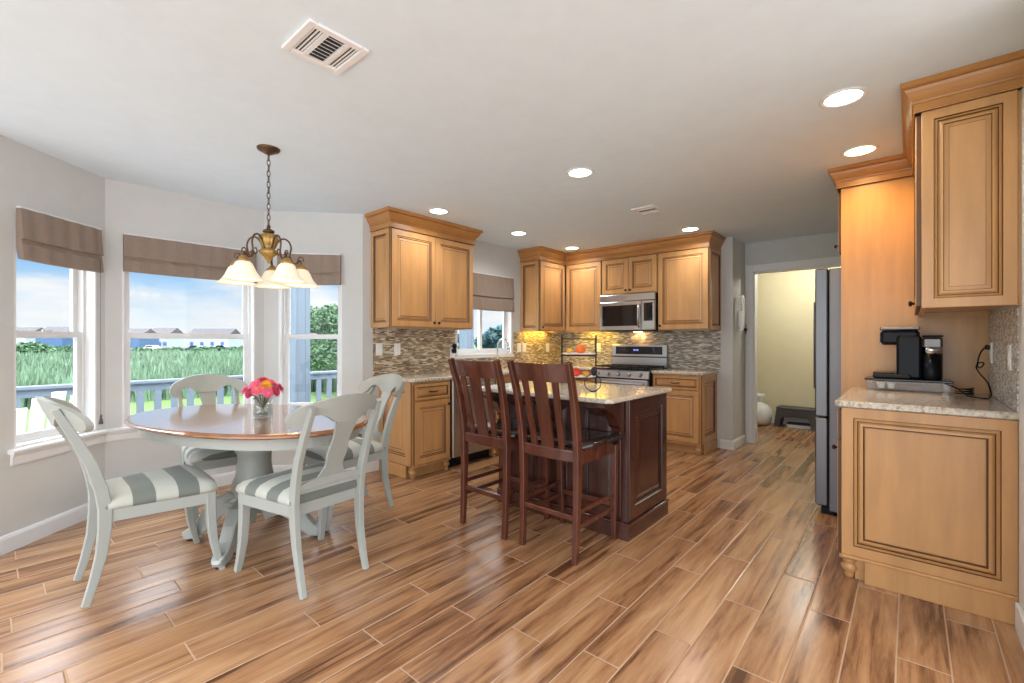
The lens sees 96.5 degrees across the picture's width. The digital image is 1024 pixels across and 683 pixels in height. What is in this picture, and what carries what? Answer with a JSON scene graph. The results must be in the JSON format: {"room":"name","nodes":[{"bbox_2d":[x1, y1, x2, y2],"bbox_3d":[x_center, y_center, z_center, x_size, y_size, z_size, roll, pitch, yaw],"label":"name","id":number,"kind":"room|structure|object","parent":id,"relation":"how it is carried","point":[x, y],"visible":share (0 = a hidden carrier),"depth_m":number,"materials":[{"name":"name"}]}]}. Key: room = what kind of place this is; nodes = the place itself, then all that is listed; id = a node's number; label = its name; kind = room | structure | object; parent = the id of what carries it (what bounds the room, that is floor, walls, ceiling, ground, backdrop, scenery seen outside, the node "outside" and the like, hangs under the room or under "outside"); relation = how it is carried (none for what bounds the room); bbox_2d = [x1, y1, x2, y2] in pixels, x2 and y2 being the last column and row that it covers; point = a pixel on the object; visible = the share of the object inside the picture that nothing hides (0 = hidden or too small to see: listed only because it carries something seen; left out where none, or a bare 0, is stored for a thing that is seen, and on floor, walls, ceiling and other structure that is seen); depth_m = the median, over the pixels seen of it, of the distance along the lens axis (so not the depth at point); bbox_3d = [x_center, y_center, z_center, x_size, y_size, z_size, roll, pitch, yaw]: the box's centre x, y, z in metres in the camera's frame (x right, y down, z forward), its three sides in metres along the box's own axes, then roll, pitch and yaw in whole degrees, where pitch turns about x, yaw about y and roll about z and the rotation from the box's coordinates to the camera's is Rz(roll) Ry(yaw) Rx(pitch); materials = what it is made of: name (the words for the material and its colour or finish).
{"room":"eat-in kitchen","nodes":[
{"label":"eat-in kitchen","id":0,"kind":"room"},
{"bbox_2d":[0,135,104,536],"bbox_3d":[-3.060,0.020,2.926,0.160,2.440,0.859,0,0,-1],"label":"wall","id":1,"kind":"structure","parent":0,"point":[32,492],"depth_m":2.84,"materials":[{"name":"grey paint"}]},
{"bbox_2d":[14,206,96,448],"bbox_3d":[-3.052,-0.085,3.008,0.140,1.450,0.558,0,0,-1],"label":"window","id":2,"kind":"structure","parent":1,"relation":"in","point":[83,284],"depth_m":3.26,"materials":[{"name":"white paint"}]},
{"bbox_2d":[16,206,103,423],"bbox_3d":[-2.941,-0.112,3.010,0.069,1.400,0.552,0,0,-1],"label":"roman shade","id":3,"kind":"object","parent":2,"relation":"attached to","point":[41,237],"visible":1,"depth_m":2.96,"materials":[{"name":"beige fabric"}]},
{"bbox_2d":[0,460,378,555],"bbox_3d":[-2.971,1.188,2.926,0.596,0.105,4.490,0,0,41],"label":"baseboard","id":4,"kind":"structure","parent":1,"relation":"attached to","point":[14,540],"depth_m":2.97,"materials":[{"name":"white paint"}]},
{"bbox_2d":[105,178,263,479],"bbox_3d":[-2.691,0.020,3.823,0.160,2.440,1.096,0,0,41],"label":"wall","id":5,"kind":"structure","parent":0,"point":[130,208],"depth_m":3.54,"materials":[{"name":"grey paint"}]},
{"bbox_2d":[7,424,141,465],"bbox_3d":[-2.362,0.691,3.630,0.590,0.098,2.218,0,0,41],"label":"trim","id":6,"kind":"structure","parent":5,"relation":"attached to","point":[34,452],"depth_m":3.00,"materials":[{"name":"white paint"}]},
{"bbox_2d":[122,234,254,426],"bbox_3d":[-2.677,-0.085,3.824,0.140,1.450,0.924,0,0,41],"label":"window","id":7,"kind":"structure","parent":5,"relation":"in","point":[248,291],"depth_m":3.83,"materials":[{"name":"white paint"}]},
{"bbox_2d":[123,233,256,282],"bbox_3d":[-2.597,-0.665,3.755,0.058,0.293,0.916,0,0,41],"label":"roman shade","id":8,"kind":"object","parent":7,"relation":"attached to","point":[144,254],"visible":0.77,"depth_m":3.64,"materials":[{"name":"beige fabric"}]},
{"bbox_2d":[264,210,362,464],"bbox_3d":[-1.847,0.020,4.319,0.874,2.440,0.160,0,0,-7],"label":"wall","id":9,"kind":"structure","parent":0,"point":[307,232],"depth_m":4.26,"materials":[{"name":"grey paint"}]},
{"bbox_2d":[278,255,341,405],"bbox_3d":[-1.877,-0.085,4.306,0.562,1.450,0.140,0,0,-7],"label":"window","id":10,"kind":"structure","parent":9,"relation":"in","point":[284,295],"depth_m":4.29,"materials":[{"name":"white paint"}]},
{"bbox_2d":[277,252,340,284],"bbox_3d":[-1.863,-0.665,4.202,0.554,0.293,0.058,0,0,-7],"label":"roman shade","id":11,"kind":"object","parent":10,"relation":"attached to","point":[324,269],"visible":0.56,"depth_m":4.20,"materials":[{"name":"beige fabric"}]},
{"bbox_2d":[363,214,562,441],"bbox_3d":[-0.347,0.020,5.631,0.160,2.440,3.402,0,0,41],"label":"wall","id":12,"kind":"structure","parent":0,"point":[488,258],"depth_m":5.42,"materials":[{"name":"grey paint"}]},
{"bbox_2d":[371,227,472,329],"bbox_3d":[-0.872,-0.586,4.638,0.350,0.911,1.050,0,0,41],"label":"upper cabinet","id":13,"kind":"object","parent":12,"relation":"attached to","point":[418,280],"visible":1,"depth_m":4.39,"materials":[{"name":"brown wood"}]},
{"bbox_2d":[364,206,482,245],"bbox_3d":[-0.853,-1.121,4.628,0.392,0.158,1.192,0,0,41],"label":"crown molding","id":14,"kind":"structure","parent":13,"relation":"attached to","point":[388,216],"depth_m":4.36,"materials":[{"name":"brown wood"}]},
{"bbox_2d":[373,328,562,375],"bbox_3d":[-0.288,0.102,5.571,0.008,0.464,3.174,0,0,41],"label":"backsplash","id":15,"kind":"structure","parent":12,"relation":"attached to","point":[421,350],"depth_m":4.90,"materials":[{"name":"tile"}]},
{"bbox_2d":[457,310,511,354],"bbox_3d":[-0.368,-0.335,5.592,0.140,0.970,0.950,0,0,41],"label":"window","id":16,"kind":"structure","parent":12,"relation":"in","point":[506,316],"depth_m":5.76,"materials":[{"name":"white paint"}]},
{"bbox_2d":[455,353,514,358],"bbox_3d":[-0.339,0.173,5.566,0.107,0.044,1.010,0,0,41],"label":"trim","id":17,"kind":"structure","parent":12,"relation":"attached to","point":[500,354],"depth_m":5.48,"materials":[{"name":"white paint"}]},
{"bbox_2d":[473,272,514,311],"bbox_3d":[-0.289,-0.596,5.523,0.058,0.443,0.930,0,0,41],"label":"roman shade","id":18,"kind":"object","parent":12,"relation":"attached to","point":[491,292],"visible":0.77,"depth_m":5.57,"materials":[{"name":"beige fabric"}]},
{"bbox_2d":[521,260,564,331],"bbox_3d":[0.429,-0.586,6.132,0.350,0.911,0.571,0,0,41],"label":"upper cabinet","id":19,"kind":"object","parent":12,"relation":"attached to","point":[542,282],"visible":1,"depth_m":5.96,"materials":[{"name":"brown wood"}]},
{"bbox_2d":[518,230,725,264],"bbox_3d":[1.253,-1.121,5.603,2.442,0.158,0.627,0,0,29],"label":"crown molding","id":20,"kind":"structure","parent":19,"relation":"attached to","point":[712,239],"depth_m":5.62,"materials":[{"name":"brown wood"}]},
{"bbox_2d":[0,0,1023,252],"bbox_3d":[1.178,-1.250,2.952,6.900,0.100,10.000,0,0,41],"label":"ceiling","id":21,"kind":"structure","parent":0,"point":[707,113],"depth_m":2.26,"materials":[{"name":"white paint"}]},
{"bbox_2d":[216,144,318,288],"bbox_3d":[-1.501,-0.780,2.845,0.570,0.840,0.576,0,0,41],"label":"chandelier","id":22,"kind":"object","parent":21,"relation":"hanging from","point":[241,271],"visible":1,"depth_m":2.81,"materials":[{"name":"white glass"}]},
{"bbox_2d":[281,18,368,74],"bbox_3d":[-0.761,-1.194,1.867,0.250,0.012,0.250,0,0,41],"label":"ceiling vent","id":23,"kind":"object","parent":21,"relation":"in","point":[314,42],"visible":1,"depth_m":1.85,"materials":[{"name":"white metal"}]},
{"bbox_2d":[428,208,448,214],"bbox_3d":[-0.675,-1.196,4.204,0.200,0.006,0.200,0,0,41],"label":"recessed light","id":24,"kind":"object","parent":21,"relation":"in","point":[439,211],"visible":1,"depth_m":4.20,"materials":[{"name":"white paint"}]},
{"bbox_2d":[566,167,593,177],"bbox_3d":[0.483,-1.196,3.245,0.200,0.006,0.200,0,0,41],"label":"recessed light","id":25,"kind":"object","parent":21,"relation":"in","point":[580,172],"visible":1,"depth_m":3.23,"materials":[{"name":"white paint"}]},
{"bbox_2d":[630,204,663,214],"bbox_3d":[1.230,-1.194,4.153,0.220,0.012,0.230,0,0,41],"label":"ceiling vent","id":26,"kind":"object","parent":21,"relation":"in","point":[649,209],"visible":1,"depth_m":4.14,"materials":[{"name":"white metal"}]},
{"bbox_2d":[819,86,868,108],"bbox_3d":[1.628,-1.196,2.247,0.200,0.006,0.200,0,0,41],"label":"recessed light","id":27,"kind":"object","parent":21,"relation":"in","point":[850,95],"visible":1,"depth_m":2.24,"materials":[{"name":"white paint"}]},
{"bbox_2d":[840,144,879,157],"bbox_3d":[2.185,-1.196,2.871,0.200,0.006,0.200,0,0,41],"label":"recessed light","id":28,"kind":"object","parent":21,"relation":"in","point":[861,150],"visible":1,"depth_m":2.86,"materials":[{"name":"white paint"}]},
{"bbox_2d":[0,423,1023,682],"bbox_3d":[1.178,1.280,2.952,6.900,0.080,10.000,0,0,41],"label":"floor","id":29,"kind":"structure","parent":0,"point":[742,579],"depth_m":2.15,"materials":[{"name":"brown wood"}]},
{"bbox_2d":[35,396,225,607],"bbox_3d":[-1.994,0.752,2.405,0.528,0.984,0.714,0,0,42],"label":"dining chair","id":30,"kind":"object","parent":29,"relation":"on","point":[186,486],"visible":0.99,"depth_m":2.30,"materials":[{"name":"wood"}]},
{"bbox_2d":[105,464,217,509],"bbox_3d":[-1.924,0.766,2.482,0.528,0.084,0.474,0,0,42],"label":"seat cushion","id":31,"kind":"object","parent":30,"relation":"on","point":[178,483],"depth_m":2.37,"materials":[{"name":"fabric"}]},
{"bbox_2d":[169,374,271,521],"bbox_3d":[-2.191,0.752,3.420,0.714,0.984,0.528,0,0,41],"label":"dining chair","id":32,"kind":"object","parent":29,"relation":"on","point":[206,385],"visible":0.47,"depth_m":3.42,"materials":[{"name":"white paint"}]},
{"bbox_2d":[182,446,236,462],"bbox_3d":[-2.112,0.766,3.351,0.474,0.084,0.528,0,0,41],"label":"seat cushion","id":33,"kind":"object","parent":32,"relation":"on","point":[192,455],"depth_m":3.12,"materials":[{"name":"fabric"}]},
{"bbox_2d":[124,404,368,569],"bbox_3d":[-1.685,0.857,2.907,1.719,0.766,0.979,0,0,22],"label":"dining table","id":34,"kind":"object","parent":29,"relation":"on","point":[253,437],"visible":0.73,"depth_m":2.67,"materials":[{"name":"orange wood"}]},
{"bbox_3d":[-1.562,0.411,2.866,0.116,0.125,0.116,0,0,41],"label":"flower vase","id":35,"kind":"object","parent":34,"relation":"on","visible":0},
{"bbox_2d":[251,384,264,414],"bbox_3d":[-1.571,0.362,2.822,0.076,0.199,0.113,0,0,-27],"label":"zinnia","id":36,"kind":"object","parent":35,"relation":"in","point":[256,390],"visible":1,"depth_m":2.79,"materials":[{"name":"pink plant"}]},
{"bbox_2d":[260,380,272,414],"bbox_3d":[-1.535,0.351,2.837,0.087,0.221,0.074,0,0,4],"label":"zinnia","id":37,"kind":"object","parent":35,"relation":"in","point":[265,384],"visible":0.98,"depth_m":2.83,"materials":[{"name":"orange plant"}]},
{"bbox_2d":[261,387,273,413],"bbox_3d":[-1.534,0.371,2.841,0.127,0.183,0.072,0,0,41],"label":"zinnia","id":38,"kind":"object","parent":35,"relation":"in","point":[267,392],"visible":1,"depth_m":2.81,"materials":[{"name":"pink plant"}]},
{"bbox_2d":[234,393,381,599],"bbox_3d":[-1.064,0.752,2.466,0.714,0.984,0.528,0,0,36],"label":"dining chair","id":39,"kind":"object","parent":29,"relation":"on","point":[299,490],"visible":1,"depth_m":2.34,"materials":[{"name":"white paint"}]},
{"bbox_2d":[235,462,356,505],"bbox_3d":[-1.148,0.766,2.527,0.474,0.084,0.528,0,0,36],"label":"seat cushion","id":40,"kind":"object","parent":39,"relation":"on","point":[274,489],"depth_m":2.39,"materials":[{"name":"fabric"}]},
{"bbox_2d":[303,374,404,530],"bbox_3d":[-1.176,0.752,3.415,0.528,0.984,0.714,0,0,41],"label":"dining chair","id":41,"kind":"object","parent":29,"relation":"on","point":[387,383],"visible":0.62,"depth_m":3.40,"materials":[{"name":"white paint"}]},
{"bbox_2d":[305,437,385,461],"bbox_3d":[-1.244,0.766,3.337,0.528,0.084,0.474,0,0,41],"label":"seat cushion","id":42,"kind":"object","parent":41,"relation":"on","point":[318,454],"depth_m":3.19,"materials":[{"name":"fabric"}]},
{"bbox_2d":[379,380,450,478],"bbox_3d":[-0.925,0.805,4.415,0.564,0.870,0.475,0,0,41],"label":"base cabinet","id":43,"kind":"object","parent":29,"relation":"on","point":[419,441],"visible":0.94,"depth_m":4.22,"materials":[{"name":"brown wood"}]},
{"bbox_2d":[448,378,494,466],"bbox_3d":[-0.561,0.806,4.811,0.575,0.868,0.594,0,0,41],"label":"dishwasher","id":44,"kind":"object","parent":29,"relation":"on","point":[475,451],"visible":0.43,"depth_m":4.53,"materials":[{"name":"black metal"}]},
{"bbox_2d":[448,358,553,539],"bbox_3d":[-0.076,0.675,3.129,0.476,1.132,0.604,0,0,41],"label":"bar stool","id":45,"kind":"object","parent":29,"relation":"on","point":[484,432],"visible":0.91,"depth_m":2.98,"materials":[{"name":"brown wood"}]},
{"bbox_2d":[489,375,521,456],"bbox_3d":[-0.079,0.805,5.393,0.556,0.870,0.908,0,0,41],"label":"base cabinet","id":46,"kind":"object","parent":29,"relation":"on","point":[492,451],"visible":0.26,"depth_m":4.96,"materials":[{"name":"brown wood"}]},
{"bbox_2d":[400,365,597,382],"bbox_3d":[0.044,0.352,5.314,0.842,0.034,3.123,0,0,41],"label":"countertop","id":47,"kind":"structure","parent":46,"relation":"on","point":[437,376],"depth_m":4.50,"materials":[{"name":"stone"}]},
{"bbox_2d":[507,360,621,565],"bbox_3d":[0.323,0.675,2.802,0.476,1.132,0.604,0,0,41],"label":"bar stool","id":48,"kind":"object","parent":29,"relation":"on","point":[588,445],"visible":1,"depth_m":2.68,"materials":[{"name":"brown wood"}]},
{"bbox_2d":[482,391,668,541],"bbox_3d":[0.436,0.802,3.340,1.112,0.876,0.844,0,0,41],"label":"kitchen island","id":49,"kind":"object","parent":29,"relation":"on","point":[641,423],"visible":0.5,"depth_m":3.03,"materials":[{"name":"brown wood"}]},
{"bbox_2d":[482,381,671,403],"bbox_3d":[0.422,0.349,3.335,1.160,0.027,0.895,0,0,41],"label":"island countertop","id":50,"kind":"structure","parent":49,"relation":"on","point":[607,393],"depth_m":3.08,"materials":[{"name":"stone"}]},
{"bbox_2d":[561,335,596,383],"bbox_3d":[0.539,0.140,3.688,0.278,0.389,0.158,0,0,8],"label":"fruit stand","id":51,"kind":"object","parent":50,"relation":"on","point":[562,338],"visible":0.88,"depth_m":3.62,"materials":[{"name":"black metal"}]},
{"bbox_2d":[584,367,600,391],"bbox_3d":[0.540,0.251,3.057,0.116,0.168,0.026,0,0,1],"label":"ring ornament","id":52,"kind":"object","parent":50,"relation":"on","point":[593,369],"visible":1,"depth_m":3.05,"materials":[{"name":"black metal"}]},
{"bbox_2d":[592,344,667,386],"bbox_3d":[1.459,0.640,5.710,0.760,1.200,0.641,0,0,41],"label":"range","id":53,"kind":"object","parent":29,"relation":"on","point":[633,365],"visible":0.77,"depth_m":5.70,"materials":[{"name":"silver metal"}]},
{"bbox_2d":[597,364,666,370],"bbox_3d":[1.469,0.322,5.722,0.760,0.044,0.500,0,0,41],"label":"cooktop","id":54,"kind":"object","parent":53,"relation":"in","point":[606,367],"depth_m":5.61,"materials":[{"name":"black metal"}]},
{"bbox_2d":[653,373,716,454],"bbox_3d":[1.999,0.805,5.310,0.572,0.870,0.564,0,0,41],"label":"base cabinet","id":55,"kind":"object","parent":29,"relation":"on","point":[692,400],"visible":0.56,"depth_m":5.09,"materials":[{"name":"brown wood"}]},
{"bbox_2d":[651,368,718,375],"bbox_3d":[2.013,0.352,5.314,0.584,0.034,0.536,0,0,41],"label":"countertop","id":56,"kind":"structure","parent":55,"relation":"on","point":[670,370],"depth_m":5.17,"materials":[{"name":"stone"}]},
{"bbox_2d":[757,393,772,424],"bbox_3d":[3.714,1.010,6.879,0.362,0.460,0.356,0,0,41],"label":"vase","id":57,"kind":"object","parent":29,"relation":"on","point":[764,412],"visible":0.56,"depth_m":6.74,"materials":[{"name":"white ceramic"}]},
{"bbox_2d":[774,405,816,430],"bbox_3d":[4.116,1.097,6.606,0.540,0.287,0.280,0,0,41],"label":"step stool","id":58,"kind":"object","parent":29,"relation":"on","point":[782,411],"visible":0.77,"depth_m":6.53,"materials":[{"name":"grey plastic"}]},
{"bbox_2d":[786,422,810,429],"bbox_3d":[4.142,1.211,6.583,0.304,0.058,0.174,0,0,41],"label":"flat box","id":59,"kind":"object","parent":29,"relation":"on","point":[788,424],"visible":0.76,"depth_m":6.54,"materials":[{"name":"white plastic"}]},
{"bbox_2d":[814,268,840,514],"bbox_3d":[2.798,0.357,3.385,0.937,1.765,0.900,0,0,41],"label":"refrigerator","id":60,"kind":"object","parent":29,"relation":"on","point":[827,304],"visible":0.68,"depth_m":3.28,"materials":[{"name":"metal"}]},
{"bbox_2d":[834,176,988,394],"bbox_3d":[2.859,0.089,3.318,0.764,2.302,0.960,0,0,41],"label":"panel","id":61,"kind":"object","parent":29,"relation":"on","point":[875,246],"visible":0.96,"depth_m":3.02,"materials":[{"name":"brown wood"}]},
{"bbox_2d":[832,407,1018,624],"bbox_3d":[2.257,0.792,2.567,0.684,0.895,0.954,0,0,41],"label":"base cabinet","id":62,"kind":"object","parent":29,"relation":"on","point":[927,504],"visible":0.94,"depth_m":2.18,"materials":[{"name":"brown wood"}]},
{"bbox_2d":[835,387,1018,419],"bbox_3d":[2.267,0.327,2.561,0.661,0.034,0.955,0,0,41],"label":"countertop","id":63,"kind":"structure","parent":62,"relation":"on","point":[915,401],"depth_m":2.34,"materials":[{"name":"stone"}]},
{"bbox_2d":[865,376,953,383],"bbox_3d":[2.475,0.271,2.863,0.410,0.078,0.215,0,0,41],"label":"pod holder","id":64,"kind":"object","parent":63,"relation":"on","point":[949,381],"visible":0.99,"depth_m":2.78,"materials":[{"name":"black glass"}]},
{"bbox_2d":[873,327,942,379],"bbox_3d":[2.475,0.070,2.861,0.332,0.322,0.202,0,0,41],"label":"coffee machine","id":65,"kind":"object","parent":64,"relation":"on","point":[913,361],"visible":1,"depth_m":2.79,"materials":[{"name":"black plastic"}]},
{"bbox_2d":[873,371,910,378],"bbox_3d":[2.412,0.213,2.901,0.185,0.036,0.180,0,0,41],"label":"drip tray","id":66,"kind":"object","parent":65,"relation":"on","point":[877,374],"depth_m":2.83,"materials":[{"name":"black plastic"}]},
{"bbox_2d":[921,354,941,379],"bbox_3d":[2.538,0.152,2.765,0.096,0.158,0.096,0,0,41],"label":"canister","id":67,"kind":"object","parent":65,"relation":"on","point":[931,364],"depth_m":2.73,"materials":[{"name":"black plastic"}]},
{"bbox_2d":[944,345,991,398],"bbox_3d":[2.589,0.165,2.553,0.196,0.292,0.212,0,0,24],"label":"power cable","id":68,"kind":"object","parent":63,"relation":"on","point":[987,347],"visible":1,"depth_m":2.59,"materials":[{"name":"black plastic"}]},
{"bbox_2d":[563,237,744,447],"bbox_3d":[1.809,0.020,6.196,2.350,2.440,0.520,0,0,41],"label":"wall","id":69,"kind":"structure","parent":0,"point":[731,375],"depth_m":5.31,"materials":[{"name":"grey paint"}]},
{"bbox_2d":[566,261,601,331],"bbox_3d":[1.075,-0.586,6.220,0.552,0.911,0.404,0,0,41],"label":"upper cabinet","id":70,"kind":"object","parent":69,"relation":"attached to","point":[584,280],"visible":0.8,"depth_m":6.07,"materials":[{"name":"brown wood"}]},
{"bbox_2d":[602,254,657,295],"bbox_3d":[1.558,-0.813,5.783,0.744,0.456,0.430,0,0,41],"label":"upper cabinet","id":71,"kind":"object","parent":69,"relation":"attached to","point":[638,274],"visible":0.9,"depth_m":5.62,"materials":[{"name":"brown wood"}]},
{"bbox_2d":[600,292,662,331],"bbox_3d":[1.529,-0.352,5.749,0.738,0.458,0.501,0,0,41],"label":"microwave","id":72,"kind":"object","parent":71,"relation":"attached to","point":[637,312],"visible":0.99,"depth_m":5.58,"materials":[{"name":"silver metal"}]},
{"bbox_2d":[563,330,719,369],"bbox_3d":[1.589,0.102,6.037,2.210,0.464,0.008,0,0,41],"label":"backsplash","id":73,"kind":"structure","parent":69,"relation":"attached to","point":[700,350],"depth_m":5.71,"materials":[{"name":"tile"}]},
{"bbox_2d":[658,247,720,330],"bbox_3d":[2.065,-0.586,5.341,0.595,0.911,0.430,0,0,41],"label":"upper cabinet","id":74,"kind":"object","parent":69,"relation":"attached to","point":[689,281],"visible":1,"depth_m":5.19,"materials":[{"name":"brown wood"}]},
{"bbox_2d":[720,434,745,449],"bbox_3d":[2.646,1.188,5.455,0.146,0.105,0.535,0,0,41],"label":"baseboard","id":75,"kind":"structure","parent":69,"relation":"attached to","point":[724,444],"depth_m":5.28,"materials":[{"name":"white paint"}]},
{"bbox_2d":[738,295,744,334],"bbox_3d":[2.700,-0.314,5.386,0.065,0.464,0.154,0,0,19],"label":"wall phone","id":76,"kind":"object","parent":69,"relation":"attached to","point":[741,314],"visible":1,"depth_m":5.33,"materials":[{"name":"white plastic"}]},
{"bbox_2d":[745,232,840,442],"bbox_3d":[3.418,0.020,5.219,4.300,2.440,0.120,0,0,41],"label":"wall","id":77,"kind":"structure","parent":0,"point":[820,245],"depth_m":5.33,"materials":[{"name":"grey paint"}]},
{"bbox_2d":[746,256,840,443],"bbox_3d":[3.323,0.155,5.289,1.105,2.170,0.138,0,0,41],"label":"door frame","id":78,"kind":"structure","parent":77,"relation":"attached to","point":[829,262],"depth_m":5.56,"materials":[{"name":"white paint"}]},
{"bbox_2d":[757,267,840,419],"bbox_3d":[4.029,0.020,5.920,4.300,2.440,1.740,0,0,41],"label":"wall","id":79,"kind":"structure","parent":0,"point":[785,300],"depth_m":6.85,"materials":[{"name":"beige paint"}]},
{"bbox_2d":[770,417,809,423],"bbox_3d":[4.516,1.195,6.480,4.060,0.090,0.015,0,0,41],"label":"baseboard","id":80,"kind":"structure","parent":79,"relation":"attached to","point":[786,420],"depth_m":6.78,"materials":[{"name":"white paint"}]},
{"bbox_2d":[991,87,1022,602],"bbox_3d":[3.082,0.020,2.899,0.120,2.440,3.820,0,0,41],"label":"wall","id":81,"kind":"structure","parent":0,"point":[1005,307],"depth_m":2.01,"materials":[{"name":"grey paint"}]},
{"bbox_2d":[908,89,1021,316],"bbox_3d":[2.345,-0.609,2.424,0.364,0.907,1.044,0,0,41],"label":"upper cabinet","id":82,"kind":"object","parent":81,"relation":"attached to","point":[967,160],"visible":1,"depth_m":2.02,"materials":[{"name":"brown wood"}]},
{"bbox_2d":[827,49,1023,194],"bbox_3d":[2.346,-1.131,2.961,0.437,0.137,2.213,0,0,20],"label":"crown molding","id":83,"kind":"structure","parent":82,"relation":"attached to","point":[1002,73],"depth_m":2.08,"materials":[{"name":"brown wood"}]},
{"bbox_2d":[989,306,1018,412],"bbox_3d":[2.514,0.078,2.345,0.008,0.464,0.950,0,0,41],"label":"backsplash","id":84,"kind":"structure","parent":81,"relation":"attached to","point":[1003,325],"depth_m":2.26,"materials":[{"name":"beige tile"}]},
{"bbox_2d":[1007,345,1011,370],"bbox_3d":[2.304,0.075,2.118,0.010,0.118,0.072,0,0,41],"label":"wall outlet","id":85,"kind":"object","parent":84,"relation":"attached to","point":[1009,347],"visible":1,"depth_m":2.10,"materials":[{"name":"white plastic"}]},
{"bbox_2d":[1015,602,1023,649],"bbox_3d":[2.023,1.185,1.695,0.136,0.110,0.646,0,0,41],"label":"baseboard","id":86,"kind":"structure","parent":81,"relation":"attached to","point":[1019,616],"depth_m":1.90,"materials":[{"name":"white paint"}]},
{"bbox_2d":[1019,86,1023,613],"bbox_3d":[2.129,0.034,1.902,0.006,2.188,0.185,0,0,41],"label":"trim","id":87,"kind":"structure","parent":81,"relation":"attached to","point":[1021,307],"depth_m":1.92,"materials":[{"name":"white paint"}]},
{"label":"outside","id":88,"kind":"structure","parent":0,"visible":0},
{"bbox_3d":[-2.646,1.425,5.951,2.893,0.030,12.500,0,0,41],"label":"deck","id":89,"kind":"object","parent":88,"visible":0},
{"bbox_2d":[16,391,72,433],"bbox_3d":[-4.221,0.918,4.103,0.929,0.984,0.640,0,0,31],"label":"chair","id":90,"kind":"object","parent":89,"relation":"on","point":[37,416],"visible":0.03,"depth_m":3.79,"materials":[{"name":"white paint"}]},
{"bbox_2d":[16,370,336,412],"bbox_3d":[-3.639,0.948,6.816,0.120,0.925,12.300,0,0,41],"label":"deck railing","id":91,"kind":"object","parent":89,"relation":"on","point":[157,385],"visible":0.04,"depth_m":5.78,"materials":[{"name":"paint"}]},
{"bbox_2d":[290,287,309,402],"bbox_3d":[-2.796,-0.240,6.002,0.265,3.300,0.265,0,0,41],"label":"porch column","id":92,"kind":"structure","parent":89,"relation":"on","point":[300,297],"depth_m":5.92,"materials":[{"name":"paint"}]},
{"bbox_2d":[459,309,473,348],"bbox_3d":[-0.856,-0.240,8.609,0.260,3.300,0.260,0,0,41],"label":"porch column","id":93,"kind":"structure","parent":89,"relation":"on","point":[466,337],"depth_m":8.55,"materials":[{"name":"paint"}]},
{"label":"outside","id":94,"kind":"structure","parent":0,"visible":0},
{"bbox_2d":[25,345,475,432],"bbox_3d":[-67.044,2.490,124.692,255.100,0.100,420.000,0,0,41],"label":"ground","id":95,"kind":"structure","parent":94,"point":[148,405],"depth_m":17.99,"materials":[{"name":"green plant"}]},
{"bbox_2d":[16,327,42,344],"bbox_3d":[-160.832,-1.100,150.000,12.800,7.080,9.800,0,0,0],"label":"house","id":96,"kind":"structure","parent":95,"relation":"on","point":[18,340],"depth_m":148.19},
{"bbox_2d":[16,341,55,354],"bbox_3d":[-65.082,1.283,61.683,6.662,2.663,5.786,0,0,41],"label":"shrub","id":97,"kind":"object","parent":95,"relation":"on","point":[29,347],"visible":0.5,"depth_m":60.85,"materials":[{"name":"green plant"}]},
{"bbox_2d":[35,327,72,347],"bbox_3d":[-137.856,-1.040,140.000,8.800,6.960,8.800,0,0,0],"label":"house","id":98,"kind":"structure","parent":95,"relation":"on","point":[56,342],"depth_m":136.39,"materials":[{"name":"blue"}]},
{"bbox_2d":[50,345,72,352],"bbox_3d":[-71.868,1.547,74.283,5.589,2.175,6.365,0,0,41],"label":"shrub","id":99,"kind":"object","parent":95,"relation":"on","point":[69,348],"visible":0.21,"depth_m":72.63,"materials":[{"name":"green plant"}]},
{"bbox_2d":[130,329,158,348],"bbox_3d":[-118.982,-0.840,145.000,8.800,6.560,8.800,0,0,0],"label":"house","id":100,"kind":"structure","parent":95,"relation":"on","point":[134,343],"depth_m":143.31,"materials":[{"name":"blue"}]},
{"bbox_2d":[152,328,183,348],"bbox_3d":[-119.624,-1.140,158.000,7.800,7.160,8.800,0,0,0],"label":"house","id":101,"kind":"structure","parent":95,"relation":"on","point":[164,343],"depth_m":156.37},
{"bbox_2d":[154,346,188,351],"bbox_3d":[-59.381,1.697,79.907,6.126,1.918,5.756,0,0,41],"label":"shrub","id":102,"kind":"object","parent":95,"relation":"on","point":[167,349],"visible":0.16,"depth_m":78.48,"materials":[{"name":"green plant"}]},
{"bbox_2d":[16,349,336,408],"bbox_3d":[-7.456,1.765,63.157,86.092,1.350,91.761,0,0,41],"label":"reeds","id":103,"kind":"object","parent":95,"relation":"on","point":[32,369],"visible":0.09,"depth_m":25.30,"materials":[{"name":"green plant"}]},
{"bbox_2d":[192,346,223,351],"bbox_3d":[-54.975,1.672,81.887,5.820,1.936,5.772,0,0,41],"label":"shrub","id":104,"kind":"object","parent":95,"relation":"on","point":[196,348],"visible":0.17,"depth_m":81.33,"materials":[{"name":"green plant"}]},
{"bbox_2d":[187,329,241,347],"bbox_3d":[-111.781,-1.200,172.000,15.800,7.280,9.800,0,0,0],"label":"house","id":105,"kind":"structure","parent":95,"relation":"on","point":[190,342],"depth_m":168.78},
{"bbox_2d":[310,304,337,370],"bbox_3d":[-8.661,0.332,21.845,5.073,4.224,4.714,0,0,28],"label":"leafy tree","id":106,"kind":"object","parent":95,"relation":"on","point":[322,321],"visible":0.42,"depth_m":20.40,"materials":[{"name":"green plant"}]},
{"bbox_2d":[482,324,501,348],"bbox_3d":[-1.342,0.449,39.876,3.184,3.990,2.860,0,0,14],"label":"tree","id":107,"kind":"object","parent":95,"relation":"on","point":[493,335],"visible":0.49,"depth_m":39.23,"materials":[{"name":"green plant"}]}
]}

